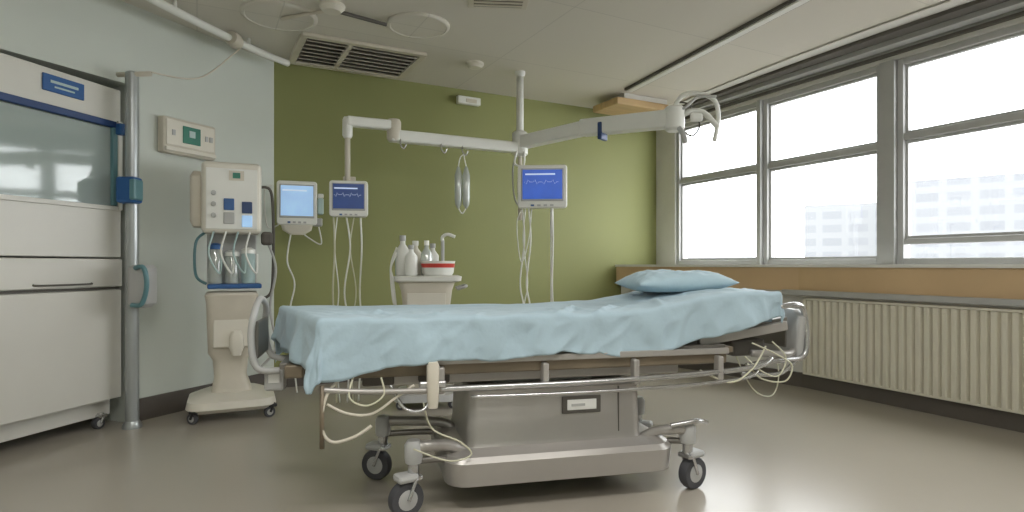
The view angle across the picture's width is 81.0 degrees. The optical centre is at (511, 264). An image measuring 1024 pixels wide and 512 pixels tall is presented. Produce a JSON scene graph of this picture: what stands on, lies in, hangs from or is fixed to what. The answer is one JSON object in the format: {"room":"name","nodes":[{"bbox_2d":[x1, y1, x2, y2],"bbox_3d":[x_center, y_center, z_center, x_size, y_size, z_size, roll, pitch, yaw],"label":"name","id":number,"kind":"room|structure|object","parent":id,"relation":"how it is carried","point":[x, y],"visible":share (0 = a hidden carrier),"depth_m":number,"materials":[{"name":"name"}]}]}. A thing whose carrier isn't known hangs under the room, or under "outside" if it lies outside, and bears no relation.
{"room":"hospital room","nodes":[
{"label":"hospital room","id":0,"kind":"room"},
{"bbox_2d":[0,0,127,86],"bbox_3d":[-3.214,-1.565,3.569,0.660,0.570,1.613,0,0,13],"label":"wall","id":1,"kind":"structure","parent":0,"point":[84,39],"depth_m":3.91,"materials":[{"name":"white paint"}]},
{"bbox_2d":[78,87,114,420],"bbox_3d":[-3.175,-0.365,4.455,0.700,2.970,0.126,0,0,14],"label":"wall","id":2,"kind":"structure","parent":0,"point":[111,416],"depth_m":4.32,"materials":[{"name":"grey paint"}]},
{"bbox_2d":[115,4,273,421],"bbox_3d":[-2.499,-0.365,4.908,0.231,2.970,1.393,0,0,21],"label":"wall","id":3,"kind":"structure","parent":0,"point":[236,99],"depth_m":4.62,"materials":[{"name":"grey paint"}]},
{"bbox_2d":[158,115,215,160],"bbox_3d":[-2.494,-0.970,4.626,0.090,0.270,0.450,0,0,24],"label":"case","id":4,"kind":"object","parent":3,"relation":"attached to","point":[161,119],"depth_m":4.52,"materials":[{"name":"beige plastic"}]},
{"bbox_2d":[166,118,213,152],"bbox_3d":[-2.467,-0.990,4.614,0.010,0.190,0.410,0,0,24],"label":"face","id":5,"kind":"object","parent":4,"relation":"attached to","point":[177,140],"visible":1,"depth_m":4.55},
{"bbox_2d":[183,126,200,145],"bbox_3d":[-2.460,-0.990,4.611,0.008,0.130,0.150,0,0,24],"label":"display","id":6,"kind":"object","parent":5,"relation":"attached to","point":[186,139],"visible":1,"depth_m":4.60,"materials":[{"name":"green plastic"}]},
{"bbox_2d":[189,131,195,138],"bbox_3d":[-2.454,-1.000,4.608,0.004,0.050,0.050,0,0,25],"label":"icon","id":7,"kind":"object","parent":6,"relation":"attached to","point":[191,134],"visible":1,"depth_m":4.61},
{"bbox_2d":[139,373,263,420],"bbox_3d":[-2.432,1.040,4.849,0.018,0.160,1.333,0,0,24],"label":"baseboard","id":8,"kind":"structure","parent":3,"relation":"attached to","point":[158,405],"depth_m":4.50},
{"bbox_2d":[274,62,655,366],"bbox_3d":[-0.034,-0.365,6.662,4.893,2.970,0.150,0,0,-28],"label":"wall","id":9,"kind":"structure","parent":0,"point":[608,220],"depth_m":6.26,"materials":[{"name":"green paint"}]},
{"bbox_2d":[286,374,361,386],"bbox_3d":[-0.479,1.050,6.335,3.801,0.140,0.018,0,0,-28],"label":"baseboard","id":10,"kind":"structure","parent":9,"relation":"attached to","point":[290,382],"depth_m":5.55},
{"bbox_2d":[456,95,480,106],"bbox_3d":[-0.454,-1.720,6.290,0.260,0.080,0.069,0,0,-28],"label":"wall sensor","id":11,"kind":"object","parent":9,"relation":"attached to","point":[464,100],"visible":1,"depth_m":6.26,"materials":[{"name":"white plastic"}]},
{"bbox_2d":[0,368,1023,511],"bbox_3d":[0.550,1.170,3.196,8.900,0.100,9.592,0,0,0],"label":"floor","id":12,"kind":"structure","parent":0,"point":[794,449],"depth_m":3.38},
{"bbox_2d":[0,52,124,442],"bbox_3d":[-3.087,-0.050,3.627,0.515,2.340,1.280,0,0,14],"label":"tall cabinet","id":13,"kind":"object","parent":12,"relation":"on","point":[61,133],"visible":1,"depth_m":3.75,"materials":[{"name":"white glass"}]},
{"bbox_2d":[116,70,156,429],"bbox_3d":[-2.557,-0.105,4.102,0.325,2.450,0.172,0,0,16],"label":"pole","id":14,"kind":"object","parent":12,"relation":"on","point":[140,280],"visible":1,"depth_m":4.09,"materials":[{"name":"silver metal"}]},
{"bbox_2d":[185,161,276,424],"bbox_3d":[-2.095,0.185,4.502,0.610,1.870,0.540,0,0,-25],"label":"machine","id":15,"kind":"object","parent":12,"relation":"on","point":[226,197],"visible":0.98,"depth_m":4.37,"materials":[{"name":"plastic"}]},
{"bbox_2d":[208,249,222,283],"bbox_3d":[-2.166,0.000,4.381,0.096,0.270,0.096,0,0,-25],"label":"canister","id":16,"kind":"object","parent":15,"relation":"on","point":[213,277],"depth_m":4.34,"materials":[{"name":"clear plastic"}]},
{"bbox_2d":[225,256,238,282],"bbox_3d":[-2.066,0.025,4.428,0.096,0.220,0.096,0,0,-25],"label":"canister","id":17,"kind":"object","parent":15,"relation":"on","point":[229,278],"depth_m":4.39,"materials":[{"name":"clear plastic"}]},
{"bbox_2d":[207,283,261,288],"bbox_3d":[-2.061,0.155,4.463,0.360,0.035,0.240,0,0,-25],"label":"tray","id":18,"kind":"object","parent":15,"relation":"on","point":[209,285],"depth_m":4.36,"materials":[{"name":"blue plastic"}]},
{"bbox_2d":[241,253,254,282],"bbox_3d":[-1.966,0.015,4.474,0.096,0.240,0.096,0,0,-25],"label":"canister","id":19,"kind":"object","parent":15,"relation":"on","point":[249,277],"depth_m":4.43,"materials":[{"name":"plastic"}]},
{"bbox_2d":[264,180,323,392],"bbox_3d":[-1.933,0.195,5.324,0.488,1.841,0.365,0,0,-20],"label":"patient monitor","id":20,"kind":"object","parent":12,"relation":"on","point":[298,206],"visible":0.91,"depth_m":5.18,"materials":[{"name":"white plastic"}]},
{"bbox_2d":[329,177,367,402],"bbox_3d":[-1.315,0.195,4.840,0.300,1.830,0.129,0,0,-12],"label":"patient monitor","id":21,"kind":"object","parent":12,"relation":"on","point":[346,198],"visible":0.66,"depth_m":4.80,"materials":[{"name":"white plastic"}]},
{"bbox_2d":[390,233,467,409],"bbox_3d":[-0.669,0.428,4.853,0.619,1.384,0.460,0,0,-8],"label":"cart","id":22,"kind":"object","parent":12,"relation":"on","point":[422,279],"visible":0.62,"depth_m":4.68,"materials":[{"name":"plastic"}]},
{"bbox_2d":[396,241,408,274],"bbox_3d":[-0.878,-0.058,4.824,0.110,0.282,0.108,0,0,-8],"label":"bottle","id":23,"kind":"object","parent":22,"relation":"on","point":[402,250],"depth_m":4.78,"materials":[{"name":"white plastic"}]},
{"bbox_2d":[405,249,417,275],"bbox_3d":[-0.792,-0.023,4.715,0.100,0.211,0.098,0,0,-8],"label":"bottle","id":24,"kind":"object","parent":22,"relation":"on","point":[411,259],"depth_m":4.67,"materials":[{"name":"white plastic"}]},
{"bbox_2d":[414,246,420,274],"bbox_3d":[-0.787,-0.040,4.897,0.110,0.246,0.108,0,0,-8],"label":"bottle","id":25,"kind":"object","parent":22,"relation":"on","point":[416,250],"depth_m":4.86,"materials":[{"name":"white plastic"}]},
{"bbox_2d":[421,245,431,274],"bbox_3d":[-0.687,-0.040,4.830,0.090,0.246,0.089,0,0,-8],"label":"bottle","id":26,"kind":"object","parent":22,"relation":"on","point":[426,255],"depth_m":4.80,"materials":[{"name":"plastic"}]},
{"bbox_2d":[394,275,461,282],"bbox_3d":[-0.680,0.110,4.851,0.530,0.050,0.450,0,0,-8],"label":"tray","id":27,"kind":"object","parent":22,"relation":"on","point":[399,278],"depth_m":4.64,"materials":[{"name":"white plastic"}]},
{"bbox_2d":[430,248,438,260],"bbox_3d":[-0.654,-0.031,4.956,0.100,0.229,0.098,0,0,-8],"label":"bottle","id":28,"kind":"object","parent":22,"relation":"on","point":[435,257],"depth_m":4.93,"materials":[{"name":"white plastic"}]},
{"bbox_2d":[420,261,454,275],"bbox_3d":[-0.594,0.025,4.813,0.280,0.115,0.280,0,0,-8],"label":"basin","id":29,"kind":"object","parent":22,"relation":"in","point":[427,268],"depth_m":4.70,"materials":[{"name":"white plastic"}]},
{"bbox_2d":[247,296,809,511],"bbox_3d":[0.138,0.637,3.186,2.860,0.966,0.924,0,0,-15],"label":"hospital bed","id":30,"kind":"object","parent":12,"relation":"on","point":[561,415],"visible":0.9,"depth_m":2.87,"materials":[{"name":"metal"}]},
{"bbox_2d":[365,440,382,450],"bbox_3d":[-0.707,0.945,3.139,0.100,0.035,0.085,0,0,17],"label":"hood","id":31,"kind":"object","parent":30,"relation":"attached to","point":[374,445],"depth_m":3.10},
{"bbox_2d":[393,471,418,484],"bbox_3d":[-0.472,0.945,2.671,0.100,0.035,0.085,0,0,-33],"label":"hood","id":32,"kind":"object","parent":30,"relation":"attached to","point":[406,477],"depth_m":2.65,"materials":[{"name":"white plastic"}]},
{"bbox_2d":[271,287,784,394],"bbox_3d":[0.087,0.335,3.120,2.703,0.422,1.000,0,0,-11],"label":"sheet","id":33,"kind":"object","parent":30,"relation":"on","point":[332,343],"visible":0.93,"depth_m":2.78,"materials":[{"name":"blue fabric"}]},
{"bbox_2d":[615,269,738,291],"bbox_3d":[0.929,0.087,3.436,0.582,0.138,0.420,-1,0,-9],"label":"pillow","id":34,"kind":"object","parent":33,"relation":"on","point":[660,280],"visible":0.98,"depth_m":3.27,"materials":[{"name":"blue fabric"}]},
{"bbox_2d":[431,415,670,487],"bbox_3d":[0.165,0.935,3.192,1.140,0.159,0.820,0,0,-13],"label":"tray","id":35,"kind":"object","parent":30,"relation":"on","point":[546,459],"depth_m":2.82,"materials":[{"name":"metal"}]},
{"bbox_2d":[640,420,652,427],"bbox_3d":[0.785,0.945,3.566,0.100,0.035,0.085,0,0,17],"label":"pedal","id":36,"kind":"object","parent":30,"relation":"attached to","point":[648,423],"depth_m":3.53,"materials":[{"name":"silver metal"}]},
{"bbox_2d":[681,447,704,458],"bbox_3d":[0.906,0.945,3.014,0.100,0.035,0.085,0,0,-33],"label":"hood","id":37,"kind":"object","parent":30,"relation":"attached to","point":[686,453],"depth_m":2.98,"materials":[{"name":"grey plastic"}]},
{"bbox_2d":[121,0,947,108],"bbox_3d":[0.550,-1.900,3.196,8.900,0.100,9.592,0,0,0],"label":"ceiling","id":38,"kind":"structure","parent":0,"point":[581,53],"depth_m":4.86,"materials":[{"name":"paint"}]},
{"bbox_2d":[146,0,289,79],"bbox_3d":[-2.287,-1.582,4.465,0.158,0.536,1.784,0,0,17],"label":"track","id":39,"kind":"object","parent":38,"relation":"hanging from","point":[233,39],"visible":1,"depth_m":4.57,"materials":[{"name":"white metal"}]},
{"bbox_2d":[280,0,386,25],"bbox_3d":[-1.323,-1.825,4.361,0.764,0.050,0.361,0,0,0],"label":"ceiling lamp mount","id":40,"kind":"object","parent":38,"relation":"attached to","point":[330,7],"depth_m":4.31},
{"bbox_2d":[240,0,317,31],"bbox_3d":[-1.720,-1.838,4.440,0.540,0.024,0.540,0,0,0],"label":"lamp","id":41,"kind":"object","parent":40,"relation":"attached to","point":[263,13],"depth_m":4.40,"materials":[{"name":"white plastic"}]},
{"bbox_2d":[387,12,449,38],"bbox_3d":[-0.720,-1.838,4.620,0.480,0.024,0.480,0,0,0],"label":"lamp","id":42,"kind":"object","parent":40,"relation":"attached to","point":[418,25],"depth_m":4.59,"materials":[{"name":"white plastic"}]},
{"bbox_2d":[289,31,426,79],"bbox_3d":[-1.380,-1.829,5.330,1.060,0.043,0.780,0,0,-28],"label":"ceiling vent","id":43,"kind":"object","parent":38,"relation":"in","point":[314,50],"depth_m":5.28,"materials":[{"name":"white metal"}]},
{"bbox_2d":[466,60,483,69],"bbox_3d":[-0.340,-1.826,5.500,0.160,0.048,0.160,0,0,0],"label":"smoke detector","id":44,"kind":"object","parent":38,"relation":"attached to","point":[473,64],"visible":1,"depth_m":5.45,"materials":[{"name":"white plastic"}]},
{"bbox_2d":[468,0,528,9],"bbox_3d":[-0.090,-1.835,4.120,0.420,0.031,0.340,0,0,-5],"label":"ceiling vent","id":45,"kind":"object","parent":38,"relation":"attached to","point":[492,4],"depth_m":4.20,"materials":[{"name":"white metal"}]},
{"bbox_2d":[342,70,720,219],"bbox_3d":[0.136,-1.140,5.252,3.022,1.420,1.147,0,0,0],"label":"boom","id":46,"kind":"object","parent":38,"relation":"hanging from","point":[671,119],"depth_m":5.10,"materials":[{"name":"white metal"}]},
{"bbox_2d":[516,165,566,303],"bbox_3d":[0.279,0.090,5.638,0.475,2.040,0.164,0,0,4],"label":"patient monitor","id":47,"kind":"object","parent":46,"relation":"attached to","point":[538,186],"visible":0.77,"depth_m":5.57,"materials":[{"name":"plastic"}]},
{"bbox_2d":[602,93,666,104],"bbox_3d":[1.380,-1.820,6.760,0.600,0.058,0.400,0,0,-28],"label":"block","id":48,"kind":"object","parent":38,"relation":"attached to","point":[624,95],"visible":0.43,"depth_m":6.57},
{"bbox_2d":[593,97,667,114],"bbox_3d":[1.330,-1.750,6.720,0.720,0.075,0.450,0,0,-28],"label":"wooden pelmet","id":49,"kind":"object","parent":48,"relation":"attached to","point":[617,105],"visible":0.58,"depth_m":6.57,"materials":[{"name":"brown wood"}]},
{"bbox_2d":[624,0,810,91],"bbox_3d":[1.660,-1.832,5.100,0.110,0.036,2.550,0,0,-20],"label":"track","id":50,"kind":"object","parent":38,"relation":"attached to","point":[789,5],"depth_m":4.88,"materials":[{"name":"white metal"}]},
{"bbox_2d":[679,0,1023,109],"bbox_3d":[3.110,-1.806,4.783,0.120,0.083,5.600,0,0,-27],"label":"trim","id":51,"kind":"structure","parent":38,"relation":"attached to","point":[1011,5],"depth_m":4.89,"materials":[{"name":"grey metal"}]},
{"bbox_3d":[-0.453,-0.937,5.360,0.063,0.115,0.010,0,0,0],"label":"line","id":52,"kind":"object","parent":38,"relation":"hanging from","visible":0},
{"bbox_2d":[455,166,461,208],"bbox_3d":[-0.479,-0.690,5.360,0.068,0.380,0.068,0,0,0],"label":"chamber","id":53,"kind":"object","parent":52,"relation":"hanging from","point":[458,175],"visible":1,"depth_m":5.33,"materials":[{"name":"plastic"}]},
{"bbox_3d":[-0.418,-0.935,5.360,0.028,0.112,0.010,0,0,0],"label":"line","id":54,"kind":"object","parent":38,"relation":"hanging from","visible":0},
{"bbox_2d":[462,166,469,208],"bbox_3d":[-0.409,-0.690,5.360,0.068,0.380,0.068,0,0,0],"label":"chamber","id":55,"kind":"object","parent":54,"relation":"hanging from","point":[466,176],"visible":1,"depth_m":5.33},
{"bbox_2d":[656,130,687,264],"bbox_3d":[1.973,-0.830,7.451,0.345,1.700,0.420,0,0,0],"label":"pier","id":56,"kind":"object","parent":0,"point":[665,141],"depth_m":7.36,"materials":[{"name":"grey paint"}]},
{"bbox_2d":[616,267,1023,299],"bbox_3d":[2.848,0.129,4.871,3.195,0.213,5.342,0,0,0],"label":"wall","id":57,"kind":"structure","parent":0,"point":[1001,283],"depth_m":4.81,"materials":[{"name":"brown wood"}]},
{"bbox_2d":[679,260,755,264],"bbox_3d":[2.297,-0.030,6.716,0.078,0.050,1.135,0,0,-27],"label":"frame","id":58,"kind":"object","parent":57,"relation":"attached to","point":[681,262],"visible":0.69,"depth_m":6.69,"materials":[{"name":"grey metal"}]},
{"bbox_2d":[683,258,755,259],"bbox_3d":[2.310,-0.065,6.723,0.041,0.020,1.095,0,0,-27],"label":"bead","id":59,"kind":"object","parent":57,"relation":"attached to","point":[702,258],"visible":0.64,"depth_m":6.61},
{"bbox_2d":[615,264,1023,267],"bbox_3d":[2.824,0.007,4.774,0.673,0.025,5.900,0,0,-27],"label":"window sill","id":60,"kind":"structure","parent":57,"relation":"attached to","point":[731,265],"depth_m":4.93,"materials":[{"name":"brown wood"}]},
{"bbox_2d":[767,259,876,263],"bbox_3d":[2.864,-0.030,5.585,0.078,0.050,1.115,0,0,-27],"label":"frame","id":61,"kind":"object","parent":57,"relation":"attached to","point":[775,261],"visible":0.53,"depth_m":5.52,"materials":[{"name":"grey metal"}]},
{"bbox_2d":[771,256,876,259],"bbox_3d":[2.878,-0.065,5.592,0.041,0.020,1.075,0,0,-27],"label":"bead","id":62,"kind":"object","parent":57,"relation":"attached to","point":[853,257],"visible":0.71,"depth_m":5.48},
{"bbox_2d":[781,289,1023,306],"bbox_3d":[3.386,0.252,3.915,0.056,0.050,3.800,0,0,-27],"label":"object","id":63,"kind":"object","parent":57,"relation":"attached to","point":[877,296],"visible":0.9,"depth_m":4.54,"materials":[{"name":"metal"}]},
{"bbox_2d":[904,257,1023,263],"bbox_3d":[3.500,-0.030,4.318,0.078,0.050,1.280,0,0,-27],"label":"frame","id":64,"kind":"object","parent":57,"relation":"attached to","point":[981,260],"visible":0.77,"depth_m":4.46,"materials":[{"name":"grey metal"}]},
{"bbox_2d":[621,286,1023,371],"bbox_3d":[2.880,0.678,4.889,3.131,0.884,5.307,0,0,0],"label":"dado","id":65,"kind":"object","parent":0,"point":[798,367],"depth_m":5.58,"materials":[{"name":"brown wood"}]},
{"bbox_2d":[657,8,1023,130],"bbox_3d":[3.204,-1.765,4.998,2.870,0.170,5.453,0,0,0],"label":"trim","id":66,"kind":"structure","parent":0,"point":[1019,20],"depth_m":4.99,"materials":[{"name":"grey metal"}]},
{"bbox_2d":[846,267,879,267],"bbox_3d":[3.204,0.570,4.998,0.200,1.100,6.000,0,0,-27],"label":"wall","id":67,"kind":"structure","parent":0,"point":[846,267],"depth_m":5.15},
{"bbox_2d":[676,132,680,264],"bbox_3d":[2.031,-0.843,7.246,0.080,1.675,0.050,0,0,-27],"label":"frame","id":68,"kind":"object","parent":67,"relation":"attached to","point":[678,136],"visible":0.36,"depth_m":7.22,"materials":[{"name":"grey metal"}]},
{"bbox_2d":[681,184,684,259],"bbox_3d":[2.060,-0.512,7.221,0.040,0.915,0.020,0,0,-27],"label":"bead","id":69,"kind":"object","parent":67,"relation":"attached to","point":[682,186],"visible":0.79,"depth_m":7.21},
{"bbox_2d":[681,138,684,178],"bbox_3d":[2.060,-1.330,7.221,0.040,0.600,0.020,0,0,-27],"label":"bead","id":70,"kind":"object","parent":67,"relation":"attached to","point":[682,144],"visible":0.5,"depth_m":7.22},
{"bbox_2d":[680,166,755,183],"bbox_3d":[2.297,-1.000,6.716,0.070,0.055,1.135,0,0,-27],"label":"transom","id":71,"kind":"object","parent":67,"relation":"attached to","point":[752,168],"visible":0.76,"depth_m":6.65,"materials":[{"name":"grey metal"}]},
{"bbox_2d":[683,172,755,185],"bbox_3d":[2.310,-0.960,6.723,0.041,0.020,1.095,0,0,-27],"label":"bead","id":72,"kind":"object","parent":71,"relation":"attached to","point":[751,173],"visible":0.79,"depth_m":6.67},
{"bbox_2d":[683,164,755,178],"bbox_3d":[2.310,-1.040,6.723,0.041,0.020,1.095,0,0,-27],"label":"bead","id":73,"kind":"object","parent":71,"relation":"attached to","point":[753,164],"visible":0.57,"depth_m":6.65},
{"bbox_2d":[685,102,755,127],"bbox_3d":[2.297,-1.655,6.716,0.078,0.050,1.135,0,0,-27],"label":"frame","id":74,"kind":"object","parent":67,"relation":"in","point":[753,105],"depth_m":6.51,"materials":[{"name":"grey metal"}]},
{"bbox_2d":[684,108,755,130],"bbox_3d":[2.310,-1.620,6.723,0.041,0.020,1.095,0,0,-27],"label":"bead","id":75,"kind":"object","parent":74,"relation":"attached to","point":[754,109],"visible":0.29,"depth_m":6.59},
{"bbox_2d":[756,102,756,263],"bbox_3d":[2.563,-0.843,6.186,0.080,1.675,0.050,0,0,-27],"label":"frame","id":76,"kind":"object","parent":67,"relation":"attached to","point":[756,102],"visible":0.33,"depth_m":6.18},
{"bbox_2d":[757,99,774,263],"bbox_3d":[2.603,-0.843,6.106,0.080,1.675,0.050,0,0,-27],"label":"frame","id":77,"kind":"object","parent":67,"relation":"attached to","point":[765,104],"visible":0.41,"depth_m":6.08,"materials":[{"name":"grey metal"}]},
{"bbox_2d":[769,169,773,259],"bbox_3d":[2.632,-0.512,6.081,0.040,0.915,0.020,0,0,-27],"label":"bead","id":78,"kind":"object","parent":67,"relation":"attached to","point":[771,173],"visible":1,"depth_m":6.07},
{"bbox_2d":[769,104,773,162],"bbox_3d":[2.632,-1.330,6.081,0.040,0.600,0.020,0,0,-27],"label":"bead","id":79,"kind":"object","parent":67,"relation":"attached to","point":[771,108],"visible":0.86,"depth_m":6.07},
{"bbox_2d":[767,67,876,103],"bbox_3d":[2.864,-1.655,5.585,0.078,0.050,1.115,0,0,-27],"label":"frame","id":80,"kind":"object","parent":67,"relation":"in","point":[870,71],"depth_m":5.50,"materials":[{"name":"grey metal"}]},
{"bbox_2d":[771,73,876,105],"bbox_3d":[2.878,-1.620,5.592,0.041,0.020,1.075,0,0,-27],"label":"bead","id":81,"kind":"object","parent":80,"relation":"attached to","point":[873,75],"visible":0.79,"depth_m":5.53},
{"bbox_2d":[768,144,876,168],"bbox_3d":[2.864,-1.000,5.585,0.070,0.055,1.115,0,0,-27],"label":"transom","id":82,"kind":"object","parent":67,"relation":"attached to","point":[868,148],"visible":0.77,"depth_m":5.50,"materials":[{"name":"grey metal"}]},
{"bbox_2d":[771,151,876,170],"bbox_3d":[2.878,-0.960,5.592,0.041,0.020,1.075,0,0,-27],"label":"bead","id":83,"kind":"object","parent":82,"relation":"attached to","point":[873,152],"visible":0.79,"depth_m":5.52},
{"bbox_2d":[771,142,876,162],"bbox_3d":[2.878,-1.040,5.592,0.041,0.020,1.075,0,0,-27],"label":"bead","id":84,"kind":"object","parent":82,"relation":"attached to","point":[871,143],"visible":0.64,"depth_m":5.52},
{"bbox_2d":[678,362,1023,432],"bbox_3d":[2.936,1.055,4.799,0.327,0.130,5.844,0,0,-31],"label":"baseboard","id":85,"kind":"structure","parent":67,"relation":"attached to","point":[970,413],"depth_m":4.73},
{"bbox_2d":[685,11,1023,119],"bbox_3d":[3.199,-1.728,4.749,0.028,0.027,5.560,0,0,-27],"label":"trim","id":86,"kind":"structure","parent":67,"relation":"attached to","point":[1019,14],"depth_m":4.96,"materials":[{"name":"grey metal"}]},
{"bbox_2d":[877,66,878,263],"bbox_3d":[3.125,-0.843,5.065,0.080,1.675,0.050,0,0,-27],"label":"frame","id":87,"kind":"object","parent":67,"relation":"attached to","point":[877,66],"visible":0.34,"depth_m":5.06,"materials":[{"name":"grey metal"}]},
{"bbox_2d":[879,59,909,263],"bbox_3d":[3.191,-0.843,5.002,0.220,1.675,0.120,0,0,-27],"label":"trim","id":88,"kind":"structure","parent":67,"relation":"attached to","point":[887,70],"depth_m":4.94,"materials":[{"name":"grey metal"}]},
{"bbox_2d":[897,59,908,263],"bbox_3d":[3.202,-0.843,4.913,0.080,1.675,0.050,0,0,-27],"label":"frame","id":89,"kind":"object","parent":67,"relation":"attached to","point":[902,249],"visible":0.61,"depth_m":4.89,"materials":[{"name":"grey metal"}]},
{"bbox_2d":[906,141,910,238],"bbox_3d":[3.231,-0.613,4.888,0.040,0.795,0.020,0,0,-27],"label":"bead","id":90,"kind":"object","parent":67,"relation":"attached to","point":[908,145],"visible":1,"depth_m":4.88},
{"bbox_2d":[906,64,910,132],"bbox_3d":[3.231,-1.350,4.888,0.040,0.560,0.020,0,0,-27],"label":"bead","id":91,"kind":"object","parent":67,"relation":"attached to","point":[908,69],"visible":0.86,"depth_m":4.88},
{"bbox_2d":[803,298,1023,414],"bbox_3d":[3.474,0.643,3.866,0.088,0.693,3.575,0,0,-27],"label":"radiator","id":92,"kind":"object","parent":67,"relation":"attached to","point":[959,354],"visible":0.98,"depth_m":4.54,"materials":[{"name":"beige metal"}]},
{"bbox_2d":[804,298,1023,312],"bbox_3d":[3.478,0.308,3.860,0.085,0.022,3.560,0,0,-27],"label":"grille","id":93,"kind":"object","parent":92,"relation":"attached to","point":[821,301],"depth_m":4.61,"materials":[{"name":"beige metal"}]},
{"bbox_2d":[904,23,1023,64],"bbox_3d":[3.500,-1.655,4.318,0.078,0.050,1.280,0,0,-27],"label":"window frame","id":94,"kind":"structure","parent":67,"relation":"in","point":[1017,28],"depth_m":4.47,"materials":[{"name":"grey metal"}]},
{"bbox_2d":[908,31,1023,66],"bbox_3d":[3.513,-1.620,4.325,0.040,0.020,1.240,0,0,-27],"label":"bead","id":95,"kind":"object","parent":94,"relation":"attached to","point":[1019,34],"visible":1,"depth_m":4.49},
{"bbox_2d":[904,234,1023,243],"bbox_3d":[3.500,-0.190,4.318,0.070,0.045,1.280,0,0,-27],"label":"transom","id":96,"kind":"object","parent":67,"relation":"attached to","point":[995,238],"visible":1,"depth_m":4.47,"materials":[{"name":"grey metal"}]},
{"bbox_2d":[908,231,1023,238],"bbox_3d":[3.513,-0.225,4.325,0.040,0.020,1.240,0,0,-27],"label":"bead","id":97,"kind":"object","parent":96,"relation":"attached to","point":[1018,232],"visible":1,"depth_m":4.48},
{"bbox_2d":[904,111,1023,140],"bbox_3d":[3.500,-1.040,4.318,0.070,0.055,1.280,0,0,-27],"label":"transom","id":98,"kind":"object","parent":67,"relation":"attached to","point":[1018,116],"visible":1,"depth_m":4.47,"materials":[{"name":"grey metal"}]},
{"bbox_2d":[908,120,1023,142],"bbox_3d":[3.513,-1.000,4.325,0.040,0.020,1.240,0,0,-27],"label":"bead","id":99,"kind":"object","parent":98,"relation":"attached to","point":[1021,121],"visible":1,"depth_m":4.48},
{"bbox_2d":[908,109,1023,132],"bbox_3d":[3.513,-1.080,4.325,0.040,0.020,1.240,0,0,-27],"label":"bead","id":100,"kind":"object","parent":98,"relation":"attached to","point":[1019,110],"visible":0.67,"depth_m":4.49},
{"label":"outside","id":101,"kind":"structure","parent":0,"visible":0},
{"bbox_3d":[40.000,26.620,60.000,160.000,1.000,160.000,0,0,0],"label":"ground","id":102,"kind":"structure","parent":101,"visible":0},
{"bbox_2d":[805,202,876,256],"bbox_3d":[34.500,10.120,62.000,7.000,32.000,10.000,0,0,30],"label":"office building","id":103,"kind":"structure","parent":102,"relation":"on","point":[832,230],"depth_m":57.82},
{"bbox_2d":[910,172,1023,257],"bbox_3d":[44.000,9.120,53.000,14.000,33.000,12.000,0,0,40],"label":"office building","id":104,"kind":"structure","parent":102,"relation":"on","point":[985,203],"depth_m":50.10,"materials":[{"name":"white concrete"}]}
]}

